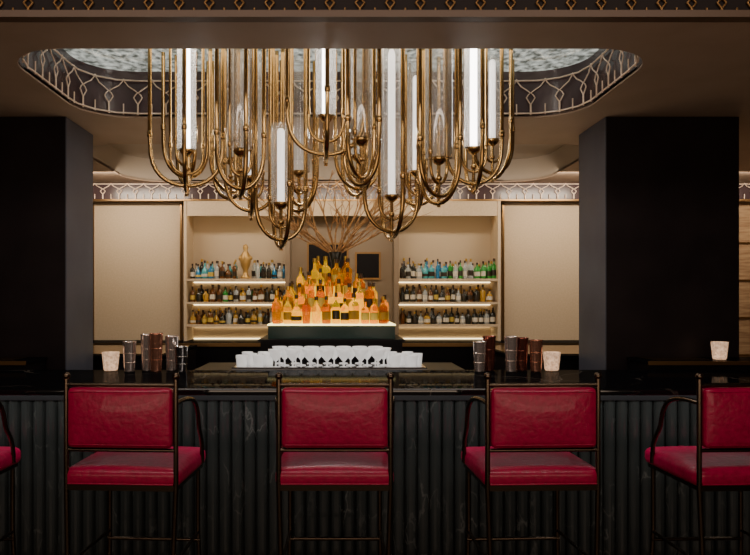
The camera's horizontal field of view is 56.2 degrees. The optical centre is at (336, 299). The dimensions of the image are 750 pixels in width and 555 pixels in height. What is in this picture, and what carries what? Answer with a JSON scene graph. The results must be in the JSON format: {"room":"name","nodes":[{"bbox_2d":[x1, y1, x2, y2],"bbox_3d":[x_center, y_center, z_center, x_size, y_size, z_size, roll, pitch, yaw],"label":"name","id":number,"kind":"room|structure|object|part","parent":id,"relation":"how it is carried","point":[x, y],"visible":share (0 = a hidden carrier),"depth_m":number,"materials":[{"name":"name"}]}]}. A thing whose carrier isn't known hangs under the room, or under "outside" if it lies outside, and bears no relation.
{"room":"cocktail bar","nodes":[
{"label":"cocktail bar","id":0,"kind":"room"},
{"bbox_2d":[0,22,749,182],"bbox_3d":[0.000,-1.393,5.425,9.800,0.315,4.650,0,0,0],"label":"ceiling","id":1,"kind":"structure","parent":0,"point":[687,69],"depth_m":4.40,"materials":[{"name":"paint"}]},
{"bbox_2d":[147,49,514,250],"bbox_3d":[0.020,-0.914,4.081,2.251,1.262,1.020,0,0,0],"label":"chandelier","id":2,"kind":"object","parent":1,"relation":"hanging from","point":[246,176],"visible":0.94,"depth_m":4.06,"materials":[{"name":"gold metal"}]},
{"bbox_2d":[0,0,749,21],"bbox_3d":[0.000,-1.590,3.070,9.800,0.720,0.060,0,0,0],"label":"trim","id":3,"kind":"structure","parent":1,"relation":"attached to","point":[10,10],"depth_m":3.06,"materials":[{"name":"black paint"}]},
{"bbox_2d":[93,183,749,203],"bbox_3d":[0.000,-1.140,7.554,9.700,0.190,0.391,0,0,0],"label":"frieze","id":4,"kind":"object","parent":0,"point":[102,192],"depth_m":7.38},
{"bbox_3d":[0.000,1.550,3.200,9.800,0.100,9.400,0,0,0],"label":"floor","id":5,"kind":"structure","parent":0,"visible":0},
{"bbox_2d":[0,401,20,554],"bbox_3d":[-1.860,0.909,3.292,0.569,1.184,0.536,0,0,2],"label":"bar stool","id":6,"kind":"object","parent":5,"relation":"on","point":[10,456],"visible":1,"depth_m":3.46,"materials":[{"name":"red leather"}]},
{"bbox_2d":[0,357,46,369],"bbox_3d":[-2.675,0.939,4.520,1.478,1.122,0.336,0,0,0],"label":"ledge","id":7,"kind":"object","parent":5,"relation":"on","point":[6,363],"visible":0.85,"depth_m":4.44,"materials":[{"name":"black paint"}]},
{"bbox_2d":[0,117,92,369],"bbox_3d":[-2.272,0.135,4.960,0.915,2.730,0.540,0,0,0],"label":"pillar","id":8,"kind":"structure","parent":5,"relation":"on","point":[46,163],"depth_m":4.70,"materials":[{"name":"paint"}]},
{"bbox_2d":[62,372,205,554],"bbox_3d":[-0.935,0.909,3.292,0.569,1.184,0.536,0,0,3],"label":"bar stool","id":9,"kind":"object","parent":5,"relation":"on","point":[131,429],"visible":1,"depth_m":3.05,"materials":[{"name":"red leather"}]},
{"bbox_2d":[93,345,196,369],"bbox_3d":[-1.950,0.963,6.075,1.220,1.074,1.270,0,0,0],"label":"countertop","id":10,"kind":"structure","parent":5,"relation":"on","point":[97,349],"depth_m":5.79,"materials":[{"name":"black paint"}]},
{"bbox_2d":[195,363,463,369],"bbox_3d":[-0.050,0.988,5.025,1.840,1.025,0.590,0,0,0],"label":"station","id":11,"kind":"object","parent":5,"relation":"on","point":[209,366],"visible":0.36,"depth_m":4.85,"materials":[{"name":"black paint"}]},
{"bbox_2d":[232,362,427,368],"bbox_3d":[-0.050,0.467,5.013,1.340,0.014,0.455,0,0,0],"label":"serving tray","id":12,"kind":"object","parent":11,"relation":"on","point":[306,364],"visible":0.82,"depth_m":4.79,"materials":[{"name":"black metal"}]},
{"bbox_2d":[236,346,422,366],"bbox_3d":[-0.045,0.404,5.005,1.314,0.125,0.415,0,0,0],"label":"glasses","id":13,"kind":"object","parent":12,"relation":"on","point":[248,358],"visible":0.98,"depth_m":4.85,"materials":[{"name":"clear glass"}]},
{"bbox_2d":[258,286,404,361],"bbox_3d":[-0.045,0.690,6.110,1.200,1.620,0.820,0,0,0],"label":"plinth","id":14,"kind":"object","parent":5,"relation":"on","point":[282,334],"visible":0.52,"depth_m":5.78,"materials":[{"name":"black paint"}]},
{"bbox_2d":[272,256,388,323],"bbox_3d":[-0.052,-0.096,6.086,0.989,0.590,0.559,0,0,0],"label":"bottles","id":15,"kind":"object","parent":14,"relation":"on","point":[286,309],"visible":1,"depth_m":5.91,"materials":[{"name":"orange glass"}]},
{"bbox_2d":[275,372,394,554],"bbox_3d":[-0.010,0.909,3.292,0.569,1.184,0.536,0,0,0],"label":"bar stool","id":16,"kind":"object","parent":5,"relation":"on","point":[334,436],"visible":1,"depth_m":3.06,"materials":[{"name":"red leather"}]},
{"bbox_2d":[93,339,578,369],"bbox_3d":[0.050,0.966,7.364,5.340,1.069,0.763,0,0,0],"label":"countertop","id":17,"kind":"structure","parent":5,"relation":"on","point":[459,352],"depth_m":7.02,"materials":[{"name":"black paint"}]},
{"bbox_2d":[184,201,500,340],"bbox_3d":[0.055,-0.305,7.548,3.330,1.470,0.395,0,0,0],"label":"shelving","id":18,"kind":"object","parent":17,"relation":"on","point":[214,231],"visible":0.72,"depth_m":7.70,"materials":[{"name":"cream lacquer"},{"name":"dark brass"}]},
{"bbox_2d":[189,307,271,323],"bbox_3d":[-1.052,0.166,7.486,1.031,0.180,0.182,0,0,0],"label":"liquor bottles","id":19,"kind":"object","parent":18,"relation":"in","point":[228,318],"visible":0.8,"depth_m":7.42,"materials":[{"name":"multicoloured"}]},
{"bbox_2d":[190,259,284,278],"bbox_3d":[-1.055,-0.334,7.489,1.012,0.216,0.174,0,0,0],"label":"liquor bottles","id":20,"kind":"object","parent":18,"relation":"in","point":[202,272],"visible":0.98,"depth_m":7.42,"materials":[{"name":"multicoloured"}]},
{"bbox_2d":[190,284,284,301],"bbox_3d":[-1.045,-0.075,7.493,1.031,0.188,0.179,0,0,0],"label":"liquor bottles","id":21,"kind":"object","parent":18,"relation":"in","point":[200,296],"visible":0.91,"depth_m":7.42,"materials":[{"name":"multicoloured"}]},
{"bbox_2d":[238,244,251,278],"bbox_3d":[-0.975,-0.411,7.460,0.122,0.370,0.122,0,0,45],"label":"urn","id":22,"kind":"object","parent":18,"relation":"on","point":[245,259],"visible":1,"depth_m":7.43,"materials":[{"name":"gold metal"}]},
{"bbox_2d":[400,284,492,301],"bbox_3d":[1.176,-0.075,7.490,1.012,0.187,0.184,0,0,0],"label":"liquor bottles","id":23,"kind":"object","parent":18,"relation":"in","point":[478,295],"visible":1,"depth_m":7.42,"materials":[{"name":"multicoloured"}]},
{"bbox_2d":[400,307,494,323],"bbox_3d":[1.176,0.167,7.490,1.013,0.178,0.176,0,0,0],"label":"liquor bottles","id":24,"kind":"object","parent":18,"relation":"in","point":[429,318],"visible":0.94,"depth_m":7.42,"materials":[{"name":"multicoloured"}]},
{"bbox_2d":[400,258,495,278],"bbox_3d":[1.185,-0.341,7.490,1.032,0.230,0.182,0,0,0],"label":"liquor bottles","id":25,"kind":"object","parent":18,"relation":"in","point":[468,271],"visible":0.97,"depth_m":7.43,"materials":[{"name":"multicoloured glass"}]},
{"bbox_2d":[289,170,382,269],"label":"branches","id":26,"kind":"object","parent":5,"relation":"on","point":[334,253],"depth_m":6.28,"materials":[{"name":"brown"}]},
{"bbox_2d":[0,370,749,554],"bbox_3d":[0.000,0.965,3.885,7.200,1.070,0.930,0,0,0],"label":"bar counter","id":27,"kind":"object","parent":5,"relation":"on","point":[238,500],"depth_m":3.71,"materials":[{"name":"black stone"}]},
{"bbox_2d":[102,351,119,370],"bbox_3d":[-1.380,0.373,4.270,0.100,0.112,0.105,0,0,0],"label":"votive candle","id":28,"kind":"object","parent":27,"relation":"on","point":[110,359],"visible":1,"depth_m":4.23,"materials":[{"name":"white glass"}]},
{"bbox_2d":[122,333,187,371],"bbox_3d":[-1.095,0.314,4.250,0.394,0.230,0.144,0,0,0],"label":"shakers","id":29,"kind":"object","parent":27,"relation":"on","point":[151,343],"visible":1,"depth_m":4.20,"materials":[{"name":"silver metal"}]},
{"bbox_2d":[473,335,542,371],"bbox_3d":[1.030,0.324,4.250,0.424,0.210,0.144,0,0,0],"label":"shakers","id":30,"kind":"object","parent":27,"relation":"on","point":[516,348],"visible":1,"depth_m":4.20,"materials":[{"name":"silver metal"}]},
{"bbox_2d":[543,351,560,370],"bbox_3d":[1.310,0.373,4.270,0.100,0.112,0.105,0,0,0],"label":"votive candle","id":31,"kind":"object","parent":27,"relation":"on","point":[551,358],"visible":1,"depth_m":4.23,"materials":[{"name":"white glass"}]},
{"bbox_2d":[461,372,601,554],"bbox_3d":[0.895,0.909,3.292,0.569,1.184,0.536,0,0,-2],"label":"bar stool","id":32,"kind":"object","parent":5,"relation":"on","point":[533,431],"visible":1,"depth_m":3.06,"materials":[{"name":"red leather"}]},
{"bbox_2d":[494,345,578,369],"bbox_3d":[1.975,0.963,6.075,1.270,1.074,1.270,0,0,0],"label":"countertop","id":33,"kind":"structure","parent":5,"relation":"on","point":[569,357],"depth_m":5.71,"materials":[{"name":"black paint"}]},
{"bbox_2d":[579,117,738,369],"bbox_3d":[2.255,0.135,4.960,0.910,2.730,0.540,0,0,0],"label":"pillar","id":34,"kind":"structure","parent":5,"relation":"on","point":[659,196],"depth_m":4.70,"materials":[{"name":"paint"}]},
{"bbox_2d":[627,357,749,369],"bbox_3d":[2.675,0.939,4.520,1.478,1.122,0.336,0,0,0],"label":"ledge","id":35,"kind":"object","parent":5,"relation":"on","point":[634,363],"visible":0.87,"depth_m":4.37,"materials":[{"name":"black paint"}]},
{"bbox_2d":[711,341,728,359],"bbox_3d":[2.460,0.325,4.500,0.100,0.112,0.105,0,0,0],"label":"votive candle","id":36,"kind":"object","parent":35,"relation":"on","point":[719,349],"visible":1,"depth_m":4.46,"materials":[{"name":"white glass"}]},
{"bbox_2d":[645,373,749,554],"bbox_3d":[1.820,0.909,3.292,0.569,1.184,0.536,0,0,-2],"label":"bar stool","id":37,"kind":"object","parent":5,"relation":"on","point":[719,460],"visible":1,"depth_m":3.06,"materials":[{"name":"red leather"}]},
{"bbox_3d":[0.000,-0.250,7.825,9.800,3.500,0.150,0,0,0],"label":"wall","id":38,"kind":"structure","parent":0,"visible":0},
{"bbox_2d":[93,203,183,339],"bbox_3d":[-2.140,-0.305,7.615,0.960,1.470,0.260,0,0,0],"label":"wall panel","id":39,"kind":"object","parent":38,"relation":"attached to","point":[138,248],"visible":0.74,"depth_m":7.50,"materials":[{"name":"beige paint"}]},
{"bbox_2d":[501,203,578,339],"bbox_3d":[2.260,-0.305,7.615,0.980,1.470,0.260,0,0,0],"label":"wall panel","id":40,"kind":"object","parent":38,"relation":"attached to","point":[540,241],"visible":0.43,"depth_m":7.50,"materials":[{"name":"beige paint"}]},
{"bbox_2d":[739,203,749,356],"bbox_3d":[3.815,0.230,7.617,2.070,2.540,0.255,0,0,0],"label":"wall panel","id":41,"kind":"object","parent":38,"relation":"attached to","point":[744,208],"depth_m":7.50,"materials":[{"name":"brown wood"}]},
{"bbox_3d":[3.815,0.230,7.617,2.070,2.540,0.255,0,0,0],"label":"wood wall panel","id":42,"kind":"part","parent":41,"relation":"part of","materials":[{"name":"brown wood"}]}
]}

